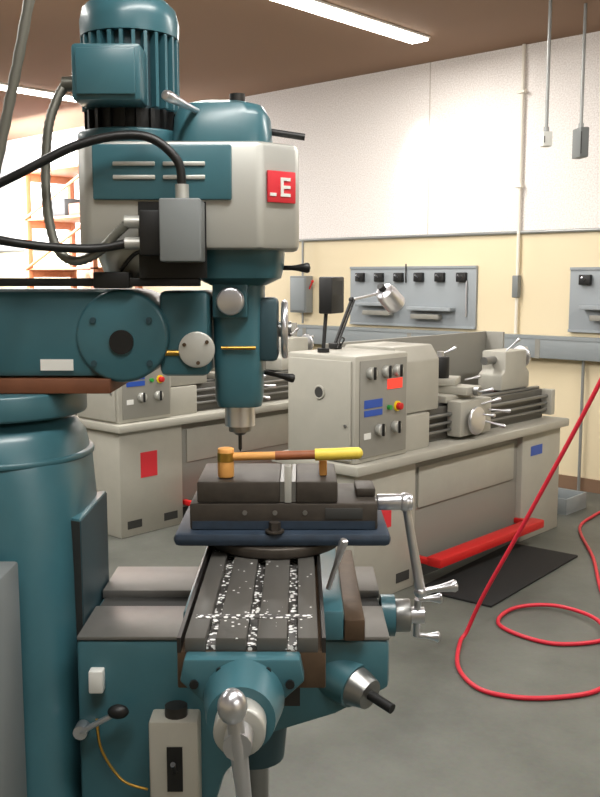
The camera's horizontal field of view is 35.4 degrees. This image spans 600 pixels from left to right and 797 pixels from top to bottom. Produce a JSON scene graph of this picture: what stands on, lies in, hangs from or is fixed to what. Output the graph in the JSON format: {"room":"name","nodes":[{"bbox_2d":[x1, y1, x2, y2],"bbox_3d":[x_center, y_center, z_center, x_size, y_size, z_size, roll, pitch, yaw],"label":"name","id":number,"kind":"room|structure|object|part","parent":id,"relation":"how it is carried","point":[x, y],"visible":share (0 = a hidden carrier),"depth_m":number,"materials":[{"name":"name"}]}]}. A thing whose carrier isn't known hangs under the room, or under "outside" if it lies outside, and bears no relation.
{"room":"machine shop","nodes":[
{"label":"machine shop","id":0,"kind":"room"},
{"bbox_2d":[0,0,34,174],"bbox_3d":[-0.430,-0.818,1.579,0.560,2.274,0.100,0,7,0],"label":"conduit","id":1,"kind":"object","parent":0,"point":[27,6],"depth_m":1.61,"materials":[{"name":"grey metal"}]},
{"bbox_2d":[0,31,599,479],"bbox_3d":[1.560,-1.043,7.552,18.000,3.350,0.150,7,10,42],"label":"wall","id":2,"kind":"structure","parent":0,"point":[432,147],"depth_m":7.62,"materials":[{"name":"white paint"}]},
{"bbox_2d":[0,228,599,251],"bbox_3d":[-0.934,-1.591,9.662,9.400,0.026,0.026,7,10,42],"label":"trim","id":3,"kind":"structure","parent":2,"relation":"attached to","point":[579,229],"depth_m":7.69,"materials":[{"name":"grey"}]},
{"bbox_2d":[290,241,313,322],"bbox_3d":[0.030,-1.082,8.763,0.253,0.760,0.108,7,10,42],"label":"switch","id":4,"kind":"object","parent":2,"relation":"attached to","point":[301,287],"visible":1,"depth_m":8.74,"materials":[{"name":"grey metal"}]},
{"bbox_3d":[-0.024,-0.971,8.758,0.170,0.300,0.008,7,10,42],"label":"door","id":5,"kind":"part","parent":4,"relation":"part of","materials":[{"name":"grey metal"}]},
{"bbox_2d":[349,264,477,328],"bbox_3d":[0.913,-0.877,7.988,1.310,0.530,0.114,7,10,42],"label":"pegboard","id":6,"kind":"object","parent":2,"relation":"attached to","point":[435,296],"visible":0.91,"depth_m":7.91,"materials":[{"name":"grey metal"}]},
{"bbox_2d":[354,302,381,305],"bbox_3d":[0.680,-0.823,8.193,0.460,0.030,0.088,7,10,42],"label":"shelf","id":7,"kind":"object","parent":6,"relation":"attached to","point":[356,303],"depth_m":8.21,"materials":[{"name":"grey metal"}]},
{"bbox_2d":[406,307,454,311],"bbox_3d":[1.085,-0.746,7.829,0.440,0.030,0.088,7,10,42],"label":"shelf","id":8,"kind":"object","parent":6,"relation":"attached to","point":[411,309],"depth_m":7.79,"materials":[{"name":"grey metal"}]},
{"bbox_2d":[297,324,599,489],"bbox_3d":[1.247,0.022,7.792,4.700,1.157,0.090,7,10,42],"label":"duct","id":9,"kind":"object","parent":2,"relation":"attached to","point":[583,349],"visible":0.44,"depth_m":7.18,"materials":[{"name":"grey metal"}]},
{"bbox_2d":[512,44,526,333],"bbox_3d":[1.681,-1.588,7.212,0.060,2.178,0.050,7,10,42],"label":"pipe","id":10,"kind":"object","parent":2,"relation":"attached to","point":[516,279],"visible":1,"depth_m":7.22,"materials":[{"name":"beige metal"}]},
{"bbox_2d":[558,474,599,493],"bbox_3d":[1.505,0.577,7.699,18.000,0.100,0.015,7,10,42],"label":"baseboard","id":11,"kind":"structure","parent":2,"relation":"attached to","point":[564,481],"depth_m":7.12,"materials":[{"name":"brown wood"}]},
{"bbox_2d":[568,267,599,332],"bbox_3d":[2.487,-0.689,6.558,1.340,0.500,0.114,7,10,42],"label":"pegboard","id":12,"kind":"object","parent":2,"relation":"attached to","point":[584,302],"visible":1,"depth_m":6.94,"materials":[{"name":"grey metal"}]},
{"bbox_2d":[579,305,599,309],"bbox_3d":[2.243,-0.651,6.771,0.460,0.030,0.088,7,10,42],"label":"shelf","id":13,"kind":"object","parent":12,"relation":"attached to","point":[582,307],"depth_m":6.85,"materials":[{"name":"grey metal"}]},
{"bbox_2d":[0,0,599,140],"bbox_3d":[-2.071,-2.251,3.402,18.300,0.100,10.900,7,10,42],"label":"ceiling","id":14,"kind":"structure","parent":0,"point":[248,47],"depth_m":6.95,"materials":[{"name":"brown"}]},
{"bbox_2d":[0,83,7,90],"bbox_3d":[-2.680,-2.836,8.503,0.291,0.033,0.196,7,10,42],"label":"recessed light","id":15,"kind":"object","parent":14,"relation":"in","point":[3,86],"depth_m":8.53,"materials":[{"name":"white plastic"}]},
{"bbox_2d":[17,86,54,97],"bbox_3d":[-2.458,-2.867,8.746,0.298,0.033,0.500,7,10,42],"label":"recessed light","id":16,"kind":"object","parent":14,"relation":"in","point":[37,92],"depth_m":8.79,"materials":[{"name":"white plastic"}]},
{"bbox_2d":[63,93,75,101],"bbox_3d":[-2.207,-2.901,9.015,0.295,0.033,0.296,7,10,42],"label":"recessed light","id":17,"kind":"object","parent":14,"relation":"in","point":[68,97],"depth_m":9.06,"materials":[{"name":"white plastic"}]},
{"bbox_2d":[272,0,429,43],"bbox_3d":[0.062,-2.517,6.013,0.170,0.033,2.450,7,10,42],"label":"fluorescent light","id":18,"kind":"object","parent":14,"relation":"attached to","point":[318,7],"depth_m":6.31,"materials":[{"name":"white plastic"}]},
{"bbox_2d":[540,0,552,146],"bbox_3d":[1.547,-2.045,5.854,0.060,0.928,0.076,-1,7,-7],"label":"outlet box","id":19,"kind":"object","parent":14,"relation":"hanging from","point":[546,135],"visible":1,"depth_m":5.87,"materials":[{"name":"grey"}]},
{"bbox_2d":[540,131,552,146],"bbox_3d":[1.546,-1.629,5.909,0.087,0.090,0.089,7,10,42],"label":"outlet","id":20,"kind":"object","parent":19,"relation":"attached to","point":[545,136],"depth_m":5.88,"materials":[{"name":"grey plastic"}]},
{"bbox_3d":[1.547,-2.089,5.851,0.022,0.838,0.021,7,10,42],"label":"pendant cord","id":21,"kind":"part","parent":19,"relation":"part of","materials":[{"name":"grey plastic"}]},
{"bbox_2d":[572,3,588,158],"bbox_3d":[1.834,-2.055,6.094,0.060,0.968,0.136,-1,7,-7],"label":"outlet box","id":22,"kind":"object","parent":14,"relation":"hanging from","point":[580,141],"visible":1,"depth_m":6.09,"materials":[{"name":"grey metal"}]},
{"bbox_2d":[572,127,588,158],"bbox_3d":[1.833,-1.669,6.145,0.133,0.190,0.128,7,10,42],"label":"outlet","id":23,"kind":"object","parent":22,"relation":"attached to","point":[580,141],"depth_m":6.09,"materials":[{"name":"grey"}]},
{"bbox_3d":[1.834,-2.150,6.085,0.022,0.778,0.021,7,10,42],"label":"pendant cord","id":24,"kind":"part","parent":22,"relation":"part of","materials":[{"name":"grey plastic"}]},
{"bbox_2d":[75,414,599,796],"bbox_3d":[-2.020,1.164,3.896,18.000,0.100,10.750,7,10,42],"label":"floor","id":25,"kind":"structure","parent":0,"point":[443,736],"depth_m":3.54,"materials":[{"name":"concrete"}]},
{"bbox_2d":[23,164,142,287],"bbox_3d":[-2.435,-1.147,10.530,1.300,2.800,0.673,7,10,42],"label":"storage rack","id":26,"kind":"object","parent":25,"relation":"on","point":[66,211],"visible":0.22,"depth_m":10.57,"materials":[{"name":"brown wood"}]},
{"bbox_3d":[-3.076,-1.175,10.746,0.060,2.800,0.060,7,10,42],"label":"post","id":27,"kind":"part","parent":26,"relation":"part of","materials":[{"name":"brown wood"}]},
{"bbox_3d":[-2.881,-2.511,10.790,0.040,0.080,0.520,7,10,42],"label":"rail","id":28,"kind":"part","parent":26,"relation":"part of","materials":[{"name":"brown wood"}]},
{"bbox_3d":[-2.881,-1.996,10.856,0.040,0.080,0.520,7,10,42],"label":"rail","id":29,"kind":"part","parent":26,"relation":"part of","materials":[{"name":"brown wood"}]},
{"bbox_3d":[-2.881,-1.450,10.926,0.040,0.080,0.520,7,10,42],"label":"rail","id":30,"kind":"part","parent":26,"relation":"part of","materials":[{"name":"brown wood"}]},
{"bbox_2d":[27,215,79,222],"bbox_3d":[-2.424,-1.994,10.434,1.300,0.025,0.640,7,10,42],"label":"shelf","id":31,"kind":"object","parent":26,"relation":"attached to","point":[57,218],"depth_m":10.51,"materials":[{"name":"brown wood"}]},
{"bbox_2d":[30,164,78,177],"bbox_3d":[-2.424,-2.510,10.368,1.300,0.025,0.640,7,10,42],"label":"shelf","id":32,"kind":"object","parent":26,"relation":"attached to","point":[70,171],"depth_m":10.41,"materials":[{"name":"brown wood"}]},
{"bbox_2d":[29,267,102,269],"bbox_3d":[-2.424,-1.449,10.504,1.300,0.025,0.640,7,10,42],"label":"shelf","id":33,"kind":"object","parent":26,"relation":"attached to","point":[30,268],"depth_m":10.13,"materials":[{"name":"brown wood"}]},
{"bbox_3d":[-2.685,-1.229,11.170,0.060,2.800,0.060,7,10,42],"label":"post","id":34,"kind":"part","parent":26,"relation":"part of","materials":[{"name":"brown wood"}]},
{"bbox_3d":[-2.162,-1.069,9.915,0.060,2.800,0.060,7,10,42],"label":"post","id":35,"kind":"part","parent":26,"relation":"part of","materials":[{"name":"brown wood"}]},
{"bbox_2d":[77,323,313,538],"bbox_3d":[-0.548,0.135,6.622,0.700,1.250,2.140,7,10,42],"label":"lathe","id":36,"kind":"object","parent":25,"relation":"on","point":[155,435],"visible":0.42,"depth_m":6.00,"materials":[{"name":"grey paint"}]},
{"bbox_2d":[128,519,141,529],"bbox_3d":[-1.031,0.785,5.873,0.003,0.050,0.110,7,10,42],"label":"vent","id":37,"kind":"object","parent":36,"relation":"attached to","point":[133,524],"depth_m":5.87,"materials":[{"name":"grey metal"}]},
{"bbox_3d":[-1.010,-0.090,5.776,0.004,0.030,0.140,7,10,42],"label":"name plate","id":38,"kind":"part","parent":36,"relation":"part of","materials":[{"name":"blue"}]},
{"bbox_3d":[-0.974,-0.008,5.807,0.030,0.056,0.056,7,10,42],"label":"speed knob","id":39,"kind":"part","parent":36,"relation":"part of","materials":[{"name":"silver metal"}]},
{"bbox_3d":[-0.956,-0.118,5.838,0.006,0.470,0.370,7,10,42],"label":"control panel","id":40,"kind":"part","parent":36,"relation":"part of","materials":[{"name":"grey metal"}]},
{"bbox_3d":[-0.886,-0.020,5.902,0.030,0.056,0.056,7,10,42],"label":"speed knob","id":41,"kind":"part","parent":36,"relation":"part of","materials":[{"name":"silver metal"}]},
{"bbox_2d":[164,510,177,520],"bbox_3d":[-0.835,0.758,6.085,0.003,0.050,0.110,7,10,42],"label":"vent","id":42,"kind":"object","parent":36,"relation":"attached to","point":[169,515],"depth_m":6.08,"materials":[{"name":"grey metal"}]},
{"bbox_2d":[77,398,287,433],"bbox_3d":[-0.579,0.067,6.642,0.575,0.050,2.140,7,10,42],"label":"tray","id":43,"kind":"object","parent":36,"relation":"on","point":[208,413],"depth_m":5.98,"materials":[{"name":"grey paint"}]},
{"bbox_3d":[-0.724,0.686,6.171,0.120,0.030,0.040,7,10,42],"label":"foot brake arm","id":44,"kind":"part","parent":36,"relation":"part of","materials":[{"name":"red paint"}]},
{"bbox_3d":[-0.569,0.371,6.685,0.405,0.565,1.100,7,10,42],"label":"stand panel","id":45,"kind":"part","parent":36,"relation":"part of","materials":[{"name":"grey metal"}]},
{"bbox_3d":[-0.415,0.263,6.529,0.013,0.220,0.980,7,10,42],"label":"stand drawer","id":46,"kind":"part","parent":36,"relation":"part of","materials":[{"name":"grey paint"}]},
{"bbox_3d":[-0.239,-0.071,6.734,0.018,0.018,1.400,7,10,42],"label":"feed rod","id":47,"kind":"part","parent":36,"relation":"part of","materials":[{"name":"silver metal"}]},
{"bbox_3d":[-0.239,-0.032,6.739,0.016,0.016,1.400,7,10,42],"label":"control rod","id":48,"kind":"part","parent":36,"relation":"part of","materials":[{"name":"silver metal"}]},
{"bbox_3d":[-0.229,-0.092,6.579,0.128,0.026,0.026,4,52,-3],"label":"half nut lever","id":49,"kind":"part","parent":36,"relation":"part of","materials":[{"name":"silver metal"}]},
{"bbox_2d":[0,0,442,796],"bbox_3d":[-0.458,0.255,2.118,1.531,2.156,1.372,3,8,25],"label":"machine","id":50,"kind":"object","parent":25,"relation":"on","point":[139,681],"visible":0.95,"depth_m":1.84,"materials":[{"name":"teal paint"}]},
{"bbox_3d":[-0.482,-0.067,1.866,0.065,0.022,0.002,0,7,0],"label":"ram name plate","id":51,"kind":"part","parent":50,"relation":"part of","materials":[{"name":"white"}]},
{"bbox_3d":[-0.407,-0.426,1.782,0.170,0.347,0.064,0,7,0],"label":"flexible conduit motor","id":52,"kind":"part","parent":50,"relation":"part of","materials":[{"name":"grey rubber"}]},
{"bbox_3d":[-0.394,0.630,1.822,0.082,0.012,0.012,-31,12,14],"label":"knee lock lever","id":53,"kind":"part","parent":50,"relation":"part of","materials":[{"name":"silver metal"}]},
{"bbox_2d":[88,667,104,692],"bbox_3d":[-0.396,0.549,1.832,0.028,0.045,0.025,0,7,0],"label":"switch","id":54,"kind":"object","parent":50,"relation":"attached to","point":[96,675],"depth_m":1.82,"materials":[{"name":"white plastic"}]},
{"bbox_3d":[-0.360,-0.606,1.739,0.110,0.084,0.007,0,7,0],"label":"motor terminal box lid","id":55,"kind":"part","parent":50,"relation":"part of","materials":[{"name":"teal paint"}]},
{"bbox_3d":[-0.350,0.603,1.809,0.042,0.028,0.028,0,7,0],"label":"knee lock knob","id":56,"kind":"part","parent":50,"relation":"part of","materials":[{"name":"black plastic"}]},
{"bbox_3d":[-0.343,-0.652,1.903,0.160,0.150,0.160,0,7,0],"label":"motor frame","id":57,"kind":"part","parent":50,"relation":"part of","materials":[{"name":"teal metal"}]},
{"bbox_2d":[124,184,206,277],"bbox_3d":[-0.256,-0.316,1.789,0.114,0.173,0.140,7,10,42],"label":"junction box","id":58,"kind":"object","parent":50,"relation":"attached to","point":[151,218],"depth_m":1.79,"materials":[{"name":"black plastic"}]},
{"bbox_2d":[149,709,201,796],"bbox_3d":[-0.242,0.713,1.835,0.106,0.200,0.104,7,10,42],"label":"switch","id":59,"kind":"object","parent":50,"relation":"attached to","point":[175,738],"depth_m":1.80,"materials":[{"name":"beige plastic"}]},
{"bbox_3d":[-0.215,-0.557,1.789,0.022,0.022,0.149,-28,-14,25],"label":"spindle brake lever","id":60,"kind":"part","parent":50,"relation":"part of","materials":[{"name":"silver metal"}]},
{"bbox_3d":[-0.205,-0.097,1.868,0.072,0.072,0.012,0,7,0],"label":"head plate","id":61,"kind":"part","parent":50,"relation":"part of","materials":[{"name":"silver metal"}]},
{"bbox_3d":[-0.139,-0.195,1.881,0.056,0.056,0.028,0,7,0],"label":"quill clutch knob","id":62,"kind":"part","parent":50,"relation":"part of","materials":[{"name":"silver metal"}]},
{"bbox_3d":[-0.080,0.519,1.292,0.025,0.185,0.026,-6,7,1],"label":"table crank arm","id":63,"kind":"part","parent":50,"relation":"part of","materials":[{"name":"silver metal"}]},
{"bbox_3d":[-0.045,-0.050,2.020,0.072,0.020,0.020,12,7,-2],"label":"quill lock lever","id":64,"kind":"part","parent":50,"relation":"part of","materials":[{"name":"black plastic"}]},
{"bbox_3d":[-0.035,-0.410,1.821,0.007,0.036,0.002,-6,9,-39],"label":"badge letter stem","id":65,"kind":"part","parent":50,"relation":"part of","materials":[{"name":"white plastic"}]},
{"bbox_3d":[-0.040,-0.540,1.917,0.101,0.014,0.013,8,7,-1],"label":"speed change lever","id":66,"kind":"part","parent":50,"relation":"part of","materials":[{"name":"black plastic"}]},
{"bbox_3d":[-0.014,-0.271,1.951,0.072,0.022,0.022,0,7,0],"label":"feed reverse knob","id":67,"kind":"part","parent":50,"relation":"part of","materials":[{"name":"black plastic"}]},
{"bbox_2d":[174,460,457,598],"bbox_3d":[0.043,0.273,1.976,0.585,0.305,0.270,0,7,0],"label":"vise","id":68,"kind":"object","parent":50,"relation":"attached to","point":[246,514],"visible":0.94,"depth_m":1.87,"materials":[{"name":"metal"}]},
{"bbox_2d":[265,528,283,534],"bbox_3d":[-0.050,0.262,1.860,0.038,0.004,0.038,0,7,0],"label":"washer","id":69,"kind":"object","parent":68,"relation":"in","point":[268,531],"depth_m":1.85,"materials":[{"name":"metal"}]},
{"bbox_3d":[-0.035,0.174,1.963,0.008,0.041,0.180,0,7,0],"label":"fixed jaw plate","id":70,"kind":"part","parent":68,"relation":"part of","materials":[{"name":"silver metal"}]},
{"bbox_2d":[284,464,291,502],"bbox_3d":[-0.024,0.169,1.877,0.014,0.075,0.018,0,7,0],"label":"aluminium workpiece","id":71,"kind":"object","parent":68,"relation":"on","point":[287,467],"visible":1,"depth_m":1.87,"materials":[{"name":"grey metal"}]},
{"bbox_2d":[217,447,362,477],"bbox_3d":[-0.020,0.129,1.902,0.295,0.062,0.034,0,7,0],"label":"hammer","id":72,"kind":"object","parent":68,"relation":"on","point":[226,456],"visible":1,"depth_m":1.89,"materials":[{"name":"orange"}]},
{"bbox_3d":[-0.010,0.115,1.900,0.080,0.019,0.018,-1,7,0],"label":"handle","id":73,"kind":"part","parent":72,"relation":"part of","materials":[{"name":"brown wood"}]},
{"bbox_3d":[-0.013,0.174,1.963,0.008,0.041,0.180,0,7,0],"label":"movable jaw plate","id":74,"kind":"part","parent":68,"relation":"part of","materials":[{"name":"silver metal"}]},
{"bbox_2d":[376,494,412,509],"bbox_3d":[0.198,0.217,1.968,0.075,0.034,0.034,0,7,0],"label":"socket","id":75,"kind":"object","parent":68,"relation":"attached to","point":[384,501],"depth_m":1.95,"materials":[{"name":"silver metal"}]},
{"bbox_3d":[0.238,0.315,1.981,0.022,0.185,0.022,-10,7,1],"label":"handle arm","id":76,"kind":"part","parent":68,"relation":"part of","materials":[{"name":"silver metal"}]},
{"bbox_3d":[0.070,0.318,1.808,0.018,0.119,0.018,14,24,-4],"label":"table lock lever","id":77,"kind":"part","parent":50,"relation":"part of","materials":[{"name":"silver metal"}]},
{"bbox_3d":[0.255,0.477,2.048,0.016,0.093,0.015,0,21,0],"label":"cross feed crank arm","id":78,"kind":"part","parent":50,"relation":"part of","materials":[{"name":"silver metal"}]},
{"bbox_2d":[272,331,568,598],"bbox_3d":[0.816,0.293,5.382,0.700,1.250,2.140,7,10,42],"label":"lathe","id":79,"kind":"object","parent":25,"relation":"on","point":[453,422],"visible":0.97,"depth_m":5.07,"materials":[{"name":"grey paint"}]},
{"bbox_2d":[317,277,343,352],"bbox_3d":[0.150,-0.419,4.673,0.086,0.370,0.180,3,8,22],"label":"display","id":80,"kind":"object","parent":79,"relation":"on","point":[331,289],"visible":1,"depth_m":4.59,"materials":[{"name":"black plastic"}]},
{"bbox_3d":[0.123,-0.344,4.642,0.019,0.191,0.020,7,4,42],"label":"post","id":81,"kind":"part","parent":80,"relation":"part of","materials":[{"name":"black plastic"}]},
{"bbox_2d":[329,283,404,348],"bbox_3d":[0.344,-0.446,5.014,0.131,0.338,0.658,6,9,38],"label":"work lamp","id":82,"kind":"object","parent":79,"relation":"on","point":[391,299],"visible":1,"depth_m":5.12,"materials":[{"name":"silver metal"}]},
{"bbox_3d":[0.199,-0.286,4.801,0.076,0.058,0.111,7,10,42],"label":"cord","id":83,"kind":"part","parent":82,"relation":"part of","materials":[{"name":"black plastic"}]},
{"bbox_3d":[0.227,-0.404,4.914,0.017,0.256,0.018,7,-21,42],"label":"arm","id":84,"kind":"part","parent":82,"relation":"part of","materials":[{"name":"black plastic"}]},
{"bbox_3d":[0.362,-0.549,5.044,0.013,0.014,0.272,7,17,42],"label":"arm","id":85,"kind":"part","parent":82,"relation":"part of","materials":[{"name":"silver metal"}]},
{"bbox_2d":[377,283,385,291],"bbox_3d":[0.447,-0.603,5.130,0.039,0.040,0.040,7,-25,42],"label":"socket","id":86,"kind":"object","parent":82,"relation":"attached to","point":[381,287],"depth_m":5.12,"materials":[{"name":"black plastic"}]},
{"bbox_3d":[0.492,-0.560,5.186,0.120,0.120,0.140,7,-25,42],"label":"lamp shade","id":87,"kind":"part","parent":82,"relation":"part of","materials":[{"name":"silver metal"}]},
{"bbox_3d":[0.343,-0.120,4.481,0.030,0.056,0.056,7,10,42],"label":"speed knob","id":88,"kind":"part","parent":79,"relation":"part of","materials":[{"name":"silver metal"}]},
{"bbox_3d":[0.354,0.069,4.536,0.004,0.030,0.140,7,10,42],"label":"name plate","id":89,"kind":"part","parent":79,"relation":"part of","materials":[{"name":"blue"}]},
{"bbox_3d":[0.354,0.025,4.531,0.004,0.040,0.140,7,10,42],"label":"name plate","id":90,"kind":"part","parent":79,"relation":"part of","materials":[{"name":"blue"}]},
{"bbox_3d":[0.358,-0.119,4.468,0.010,0.060,0.012,7,10,42],"label":"speed knob lever","id":91,"kind":"part","parent":79,"relation":"part of","materials":[{"name":"black plastic"}]},
{"bbox_3d":[0.391,0.151,4.568,0.030,0.056,0.056,7,10,42],"label":"speed knob","id":92,"kind":"part","parent":79,"relation":"part of","materials":[{"name":"silver metal"}]},
{"bbox_3d":[0.408,0.041,4.599,0.006,0.470,0.370,7,10,42],"label":"control panel","id":93,"kind":"part","parent":79,"relation":"part of","materials":[{"name":"grey metal"}]},
{"bbox_3d":[0.405,0.153,4.554,0.010,0.060,0.012,7,10,42],"label":"speed knob lever","id":94,"kind":"part","parent":79,"relation":"part of","materials":[{"name":"black plastic"}]},
{"bbox_3d":[0.424,-0.132,4.569,0.030,0.056,0.056,7,10,42],"label":"speed knob","id":95,"kind":"part","parent":79,"relation":"part of","materials":[{"name":"silver metal"}]},
{"bbox_3d":[0.439,-0.130,4.555,0.010,0.060,0.012,7,10,42],"label":"speed knob lever","id":96,"kind":"part","parent":79,"relation":"part of","materials":[{"name":"black plastic"}]},
{"bbox_3d":[0.478,0.139,4.663,0.030,0.056,0.056,7,10,42],"label":"speed knob","id":97,"kind":"part","parent":79,"relation":"part of","materials":[{"name":"silver metal"}]},
{"bbox_3d":[0.485,-0.140,4.634,0.030,0.056,0.056,7,10,42],"label":"speed knob","id":98,"kind":"part","parent":79,"relation":"part of","materials":[{"name":"silver metal"}]},
{"bbox_3d":[0.493,0.140,4.649,0.010,0.060,0.012,7,10,42],"label":"speed knob lever","id":99,"kind":"part","parent":79,"relation":"part of","materials":[{"name":"black plastic"}]},
{"bbox_3d":[0.500,-0.138,4.621,0.010,0.060,0.012,7,10,42],"label":"speed knob lever","id":100,"kind":"part","parent":79,"relation":"part of","materials":[{"name":"black plastic"}]},
{"bbox_2d":[396,569,408,583],"bbox_3d":[0.529,0.917,4.846,0.003,0.050,0.110,7,10,42],"label":"vent","id":101,"kind":"object","parent":79,"relation":"attached to","point":[402,575],"depth_m":4.84,"materials":[{"name":"grey metal"}]},
{"bbox_2d":[272,415,568,476],"bbox_3d":[0.785,0.225,5.403,0.575,0.050,2.140,7,10,42],"label":"tray","id":102,"kind":"object","parent":79,"relation":"on","point":[533,425],"depth_m":5.01,"materials":[{"name":"grey paint"}]},
{"bbox_3d":[0.640,0.845,4.932,0.120,0.030,0.040,7,10,42],"label":"foot brake arm","id":103,"kind":"part","parent":79,"relation":"part of","materials":[{"name":"red paint"}]},
{"bbox_3d":[0.795,-0.178,5.321,0.100,0.120,0.100,7,10,42],"label":"tool post","id":104,"kind":"part","parent":79,"relation":"part of","materials":[{"name":"black plastic"}]},
{"bbox_3d":[0.841,-0.268,5.319,0.101,0.022,0.022,-25,47,-7],"label":"tool post lever","id":105,"kind":"part","parent":79,"relation":"part of","materials":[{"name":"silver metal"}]},
{"bbox_3d":[0.949,0.421,5.289,0.013,0.220,0.980,7,10,42],"label":"stand drawer","id":106,"kind":"part","parent":79,"relation":"part of","materials":[{"name":"grey paint"}]},
{"bbox_3d":[0.795,0.530,5.446,0.405,0.565,1.100,7,10,42],"label":"stand panel","id":107,"kind":"part","parent":79,"relation":"part of","materials":[{"name":"grey metal"}]},
{"bbox_3d":[1.125,0.127,5.500,0.016,0.016,1.400,7,10,42],"label":"control rod","id":108,"kind":"part","parent":79,"relation":"part of","materials":[{"name":"silver metal"}]},
{"bbox_3d":[1.125,0.087,5.495,0.018,0.018,1.400,7,10,42],"label":"feed rod","id":109,"kind":"part","parent":79,"relation":"part of","materials":[{"name":"silver metal"}]},
{"bbox_3d":[1.074,0.015,5.272,0.117,0.024,0.024,-15,53,-1],"label":"thread dial lever","id":110,"kind":"part","parent":79,"relation":"part of","materials":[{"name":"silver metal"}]},
{"bbox_3d":[1.102,0.142,5.304,0.120,0.026,0.026,16,-21,9],"label":"feed lever","id":111,"kind":"part","parent":79,"relation":"part of","materials":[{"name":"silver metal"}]},
{"bbox_3d":[1.135,0.067,5.339,0.128,0.026,0.026,4,52,-3],"label":"half nut lever","id":112,"kind":"part","parent":79,"relation":"part of","materials":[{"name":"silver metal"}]},
{"bbox_3d":[1.315,-0.332,5.799,0.024,0.110,0.024,27,25,-54],"label":"tailstock lock lever","id":113,"kind":"part","parent":79,"relation":"part of","materials":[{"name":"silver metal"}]},
{"bbox_3d":[1.357,0.746,5.707,0.120,0.030,0.040,7,10,42],"label":"foot brake arm","id":114,"kind":"part","parent":79,"relation":"part of","materials":[{"name":"red paint"}]},
{"bbox_3d":[1.458,0.317,5.791,0.003,0.060,0.140,7,10,42],"label":"maker plate","id":115,"kind":"part","parent":79,"relation":"part of","materials":[{"name":"blue metal"}]},
{"bbox_2d":[425,543,577,606],"bbox_3d":[1.106,0.948,5.144,0.420,0.012,1.080,6,9,38],"label":"anti-fatigue mat","id":116,"kind":"object","parent":25,"relation":"on","point":[524,565],"visible":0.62,"depth_m":5.09,"materials":[{"name":"black rubber"}]},
{"bbox_2d":[455,378,599,700],"bbox_3d":[1.501,-0.694,5.025,1.159,3.303,3.525,1,7,11],"label":"air hose","id":117,"kind":"object","parent":25,"relation":"on","point":[466,679],"visible":1,"depth_m":4.03,"materials":[{"name":"red rubber"}]},
{"bbox_2d":[557,488,586,514],"bbox_3d":[1.810,0.714,6.583,0.270,0.110,0.300,7,10,42],"label":"storage bin","id":118,"kind":"object","parent":25,"relation":"on","point":[569,501],"visible":0.48,"depth_m":6.50,"materials":[{"name":"grey plastic"}]}
]}

